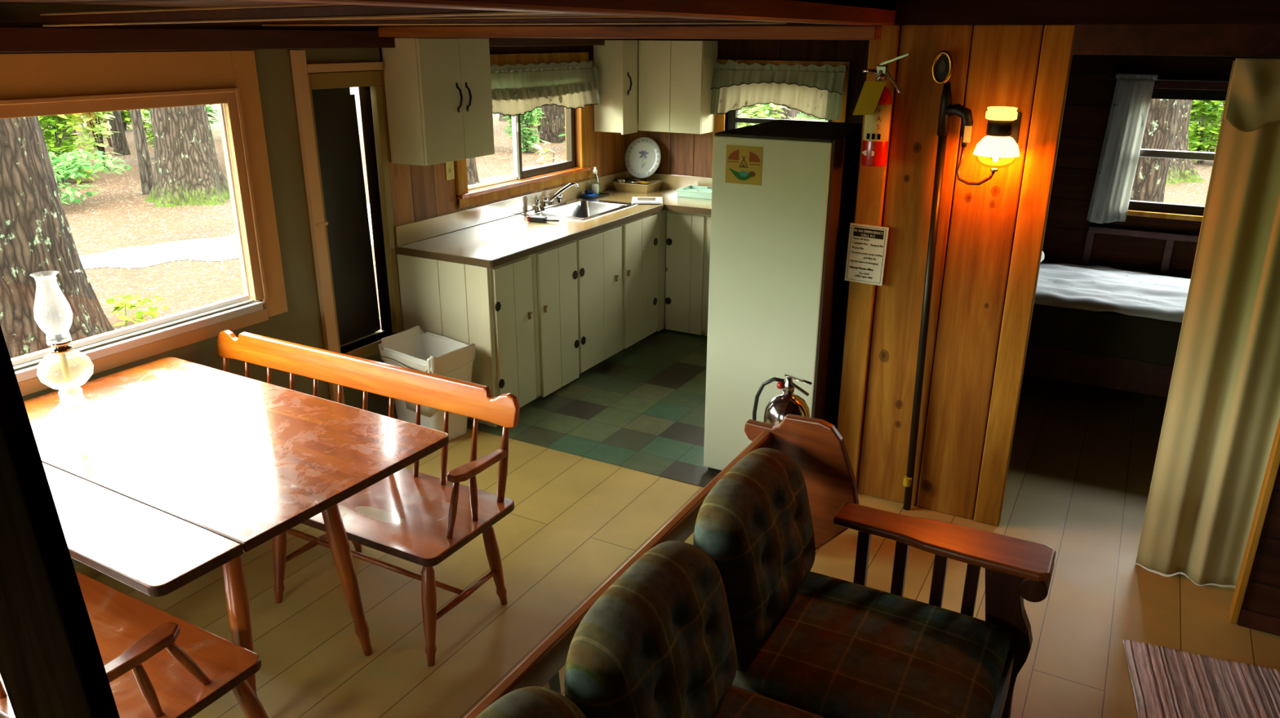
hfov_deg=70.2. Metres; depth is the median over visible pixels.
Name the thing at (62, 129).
leafy shrub
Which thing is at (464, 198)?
window
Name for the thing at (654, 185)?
basket
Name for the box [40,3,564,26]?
ceiling beam
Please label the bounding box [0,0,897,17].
ceiling
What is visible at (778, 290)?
fridge
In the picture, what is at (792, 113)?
tree
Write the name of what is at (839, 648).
seat cushion
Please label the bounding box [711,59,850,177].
window
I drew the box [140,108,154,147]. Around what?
leafy shrub
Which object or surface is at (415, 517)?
bench
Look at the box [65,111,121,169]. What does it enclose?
leafy shrub
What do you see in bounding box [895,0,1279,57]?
ceiling beam
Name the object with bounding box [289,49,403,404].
door
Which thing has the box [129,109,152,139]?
leafy shrub
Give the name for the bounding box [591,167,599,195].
soap bottle
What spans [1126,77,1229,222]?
window
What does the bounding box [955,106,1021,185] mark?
lamp
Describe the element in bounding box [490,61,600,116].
valance
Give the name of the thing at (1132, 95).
window curtain
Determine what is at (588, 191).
pad
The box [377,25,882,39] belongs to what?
ceiling beam
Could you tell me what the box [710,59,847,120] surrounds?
valance
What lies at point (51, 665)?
post
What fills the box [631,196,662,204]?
leaflet
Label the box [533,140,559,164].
leafy branch
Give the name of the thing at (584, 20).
ceiling beam
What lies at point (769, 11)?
beam
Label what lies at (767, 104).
leafy shrub
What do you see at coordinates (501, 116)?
tree
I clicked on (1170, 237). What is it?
headboard
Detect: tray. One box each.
[579,192,609,199]
[675,185,711,199]
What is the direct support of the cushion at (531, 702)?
on the plaid sofa
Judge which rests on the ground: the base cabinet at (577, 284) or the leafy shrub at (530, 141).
the leafy shrub at (530, 141)
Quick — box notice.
[844,222,888,285]
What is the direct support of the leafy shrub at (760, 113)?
on the ground
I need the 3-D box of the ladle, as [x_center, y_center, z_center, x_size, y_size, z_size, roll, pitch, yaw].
[-0.088,-1.358,6.968,0.182,0.038,0.061,11,22,27]
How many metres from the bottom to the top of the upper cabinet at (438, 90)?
0.650 m
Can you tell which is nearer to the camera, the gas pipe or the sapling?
the gas pipe
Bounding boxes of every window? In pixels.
[0,50,288,396]
[454,51,592,208]
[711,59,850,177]
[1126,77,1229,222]
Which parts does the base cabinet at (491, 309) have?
door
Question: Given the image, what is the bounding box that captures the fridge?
[703,119,862,473]
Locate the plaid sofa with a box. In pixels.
[463,413,1055,717]
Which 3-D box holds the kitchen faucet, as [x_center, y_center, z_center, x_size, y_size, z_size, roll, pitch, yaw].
[-0.580,-1.148,6.348,0.102,0.150,0.348,17,26,39]
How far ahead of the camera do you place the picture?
6.60 m
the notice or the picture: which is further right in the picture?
the notice
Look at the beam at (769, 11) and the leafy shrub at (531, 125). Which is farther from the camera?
the leafy shrub at (531, 125)
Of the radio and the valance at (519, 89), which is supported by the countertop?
the radio
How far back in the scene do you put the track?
11.21 m
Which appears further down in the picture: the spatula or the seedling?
the seedling
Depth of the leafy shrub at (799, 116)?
14.16 m
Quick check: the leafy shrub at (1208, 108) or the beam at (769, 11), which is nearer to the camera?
the beam at (769, 11)
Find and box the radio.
[527,214,559,222]
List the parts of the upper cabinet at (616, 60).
door, handle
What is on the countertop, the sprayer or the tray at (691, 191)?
the tray at (691, 191)
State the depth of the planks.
3.91 m
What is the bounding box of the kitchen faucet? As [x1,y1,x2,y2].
[539,182,578,208]
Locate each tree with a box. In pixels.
[0,116,114,358]
[55,120,79,144]
[107,111,130,155]
[129,109,153,195]
[144,104,230,208]
[466,157,479,185]
[498,114,510,121]
[538,104,565,143]
[769,106,778,119]
[778,105,799,119]
[1129,98,1181,202]
[1165,99,1204,184]
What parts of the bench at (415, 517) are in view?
post, leg, leg, rail, seat, leg, arm, leg, post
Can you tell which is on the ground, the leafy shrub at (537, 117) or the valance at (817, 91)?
the leafy shrub at (537, 117)
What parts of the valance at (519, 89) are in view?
curtain rod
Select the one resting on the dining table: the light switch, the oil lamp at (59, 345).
the oil lamp at (59, 345)
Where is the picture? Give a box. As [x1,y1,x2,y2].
[637,197,655,200]
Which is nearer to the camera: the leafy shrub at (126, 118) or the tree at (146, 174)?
the tree at (146, 174)
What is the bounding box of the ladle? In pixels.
[617,178,637,183]
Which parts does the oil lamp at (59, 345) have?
burner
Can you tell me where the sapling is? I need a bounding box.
[48,146,131,204]
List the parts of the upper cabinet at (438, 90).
door, handle, handle, door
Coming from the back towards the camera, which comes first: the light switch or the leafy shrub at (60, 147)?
the leafy shrub at (60, 147)
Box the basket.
[612,177,662,193]
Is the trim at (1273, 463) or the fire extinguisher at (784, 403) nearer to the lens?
the trim at (1273, 463)
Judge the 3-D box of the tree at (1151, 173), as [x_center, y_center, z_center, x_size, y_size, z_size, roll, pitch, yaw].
[6.361,-7.085,9.782,0.736,12.000,0.728,11,22,27]
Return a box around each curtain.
[1086,73,1229,223]
[1135,57,1279,586]
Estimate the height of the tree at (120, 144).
13.000 m
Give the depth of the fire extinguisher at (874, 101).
3.73 m
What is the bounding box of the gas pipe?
[902,81,973,511]
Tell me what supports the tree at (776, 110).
on the ground
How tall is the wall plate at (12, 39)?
0.085 m
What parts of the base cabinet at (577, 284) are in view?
door, door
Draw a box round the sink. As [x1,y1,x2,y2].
[520,197,638,221]
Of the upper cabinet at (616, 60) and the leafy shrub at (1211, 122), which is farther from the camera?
the leafy shrub at (1211, 122)
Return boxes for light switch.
[445,160,454,180]
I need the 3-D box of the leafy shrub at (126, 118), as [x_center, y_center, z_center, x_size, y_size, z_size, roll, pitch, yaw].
[-14.427,-7.926,24.890,1.846,3.377,1.812,-2,20,-6]
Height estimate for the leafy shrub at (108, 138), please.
4.023 m
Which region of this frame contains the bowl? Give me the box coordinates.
[617,178,626,182]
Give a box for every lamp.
[29,271,103,424]
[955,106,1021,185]
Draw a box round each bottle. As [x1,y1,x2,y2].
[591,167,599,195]
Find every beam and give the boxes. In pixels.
[244,0,897,26]
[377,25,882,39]
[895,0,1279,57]
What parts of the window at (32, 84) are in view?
sash, sill, frame, sash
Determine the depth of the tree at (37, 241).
7.35 m
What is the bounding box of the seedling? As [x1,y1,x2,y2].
[103,293,170,326]
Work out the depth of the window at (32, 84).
3.87 m
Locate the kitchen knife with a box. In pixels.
[626,180,649,184]
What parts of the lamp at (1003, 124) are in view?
lamp shade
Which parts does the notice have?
heading panel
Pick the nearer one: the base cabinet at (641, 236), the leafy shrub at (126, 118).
the base cabinet at (641, 236)
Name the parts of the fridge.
panel, panel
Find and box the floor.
[74,307,1279,717]
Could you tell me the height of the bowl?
0.038 m
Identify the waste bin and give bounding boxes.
[378,325,475,440]
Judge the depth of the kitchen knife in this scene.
6.92 m
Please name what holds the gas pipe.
attached to the planks
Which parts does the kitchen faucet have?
knob, plate, knob, spout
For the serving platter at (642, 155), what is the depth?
7.03 m
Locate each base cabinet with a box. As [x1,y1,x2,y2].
[396,253,537,427]
[532,224,622,399]
[621,211,659,350]
[656,209,711,336]
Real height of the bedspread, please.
0.108 m
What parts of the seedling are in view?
stem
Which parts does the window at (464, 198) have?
fixed frame, sill, slider frame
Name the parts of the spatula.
handle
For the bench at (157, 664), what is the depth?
2.56 m
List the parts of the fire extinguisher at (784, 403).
lever, carry handle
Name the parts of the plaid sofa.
rail, wing panel, arm, rail, post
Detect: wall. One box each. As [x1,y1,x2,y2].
[0,2,625,567]
[625,22,1261,307]
[894,11,990,24]
[1237,465,1279,636]
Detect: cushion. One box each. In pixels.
[475,686,586,717]
[564,541,737,717]
[693,448,815,661]
[711,685,825,717]
[731,571,1012,717]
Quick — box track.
[79,165,538,269]
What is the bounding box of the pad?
[584,189,593,194]
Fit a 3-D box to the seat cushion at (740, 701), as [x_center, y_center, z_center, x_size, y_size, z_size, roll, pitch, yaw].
[0.344,1.066,2.161,0.750,0.136,0.650,11,22,27]
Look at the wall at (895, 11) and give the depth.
4.68 m
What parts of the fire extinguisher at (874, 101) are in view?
carry handle, squeeze lever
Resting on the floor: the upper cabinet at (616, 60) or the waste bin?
the waste bin
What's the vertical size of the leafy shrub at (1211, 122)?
3.000 m
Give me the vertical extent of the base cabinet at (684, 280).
0.932 m
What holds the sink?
in the countertop
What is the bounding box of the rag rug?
[1122,639,1279,717]
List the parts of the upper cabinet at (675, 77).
door, door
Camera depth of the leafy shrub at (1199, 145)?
19.41 m
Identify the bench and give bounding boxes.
[0,571,268,717]
[217,329,519,666]
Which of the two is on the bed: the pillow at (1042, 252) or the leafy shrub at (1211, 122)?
the pillow at (1042, 252)
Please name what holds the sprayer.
on the sink
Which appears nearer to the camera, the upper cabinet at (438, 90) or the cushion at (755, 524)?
the cushion at (755, 524)
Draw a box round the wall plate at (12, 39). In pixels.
[0,26,636,52]
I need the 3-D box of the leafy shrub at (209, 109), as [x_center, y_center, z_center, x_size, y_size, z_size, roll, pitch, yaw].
[-8.682,-4.326,17.409,1.377,1.545,1.554,5,20,13]
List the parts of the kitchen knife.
handle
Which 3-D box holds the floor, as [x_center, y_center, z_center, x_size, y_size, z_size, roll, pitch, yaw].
[0.385,1.219,3.021,5.870,0.124,8.350,11,22,27]
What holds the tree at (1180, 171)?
on the ground
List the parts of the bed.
mattress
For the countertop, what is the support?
on the base cabinet at (684, 280)
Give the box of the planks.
[836,24,1075,526]
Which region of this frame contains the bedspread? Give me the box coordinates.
[1034,262,1191,322]
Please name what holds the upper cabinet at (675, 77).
attached to the wall at (1090, 91)
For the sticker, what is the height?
0.168 m
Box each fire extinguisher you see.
[752,373,812,425]
[852,52,909,167]
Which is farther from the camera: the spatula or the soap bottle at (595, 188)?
the spatula
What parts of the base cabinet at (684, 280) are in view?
door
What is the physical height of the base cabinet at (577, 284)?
0.932 m
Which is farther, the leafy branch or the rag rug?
the leafy branch
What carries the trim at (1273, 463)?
attached to the wall at (1262, 595)
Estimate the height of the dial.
0.132 m
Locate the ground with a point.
(119, 216)
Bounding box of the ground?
[44,86,1222,332]
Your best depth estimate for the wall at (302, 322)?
4.52 m
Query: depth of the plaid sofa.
2.56 m
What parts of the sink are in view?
bowl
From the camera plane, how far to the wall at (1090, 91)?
5.72 m
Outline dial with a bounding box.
[931,50,953,84]
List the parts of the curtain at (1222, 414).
curtain rod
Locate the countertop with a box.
[394,170,712,267]
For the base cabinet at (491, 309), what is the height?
0.932 m
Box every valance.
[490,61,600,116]
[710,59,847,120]
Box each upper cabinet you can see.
[382,37,494,165]
[593,40,639,134]
[638,40,718,133]
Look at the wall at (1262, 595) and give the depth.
3.38 m
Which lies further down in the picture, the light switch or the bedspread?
the bedspread
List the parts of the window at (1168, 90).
sill, meeting rail, casing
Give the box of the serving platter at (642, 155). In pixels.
[624,137,661,177]
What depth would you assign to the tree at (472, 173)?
15.60 m
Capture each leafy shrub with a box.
[37,113,97,184]
[48,115,79,144]
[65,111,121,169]
[90,110,142,130]
[92,111,112,146]
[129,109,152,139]
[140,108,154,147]
[144,104,218,139]
[502,107,545,152]
[506,115,537,126]
[526,107,540,133]
[737,102,789,128]
[760,103,802,117]
[787,113,827,121]
[800,111,818,119]
[1188,100,1225,164]
[1188,102,1222,151]
[1191,104,1222,133]
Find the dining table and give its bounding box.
[23,357,448,717]
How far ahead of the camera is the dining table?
2.98 m
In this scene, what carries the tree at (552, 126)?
on the ground
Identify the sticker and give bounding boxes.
[724,144,762,185]
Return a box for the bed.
[1022,262,1191,397]
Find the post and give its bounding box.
[0,324,119,717]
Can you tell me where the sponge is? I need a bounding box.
[582,193,597,197]
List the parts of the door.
casing, head casing, panel, frame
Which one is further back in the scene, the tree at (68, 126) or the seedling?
the tree at (68, 126)
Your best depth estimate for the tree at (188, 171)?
14.27 m
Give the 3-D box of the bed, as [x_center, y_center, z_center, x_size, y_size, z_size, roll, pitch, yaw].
[2.856,-0.081,5.358,2.101,0.791,0.970,11,22,27]
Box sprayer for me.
[534,195,540,211]
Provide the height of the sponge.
0.021 m
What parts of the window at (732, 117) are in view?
frame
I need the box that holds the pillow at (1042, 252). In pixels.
[1040,251,1044,262]
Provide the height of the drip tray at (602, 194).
0.012 m
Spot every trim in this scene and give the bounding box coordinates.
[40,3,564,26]
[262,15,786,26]
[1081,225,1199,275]
[1229,417,1279,624]
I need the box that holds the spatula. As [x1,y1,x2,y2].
[614,177,646,181]
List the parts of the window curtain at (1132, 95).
curtain panel, curtain rod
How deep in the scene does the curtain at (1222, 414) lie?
3.46 m
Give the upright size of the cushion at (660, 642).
0.455 m

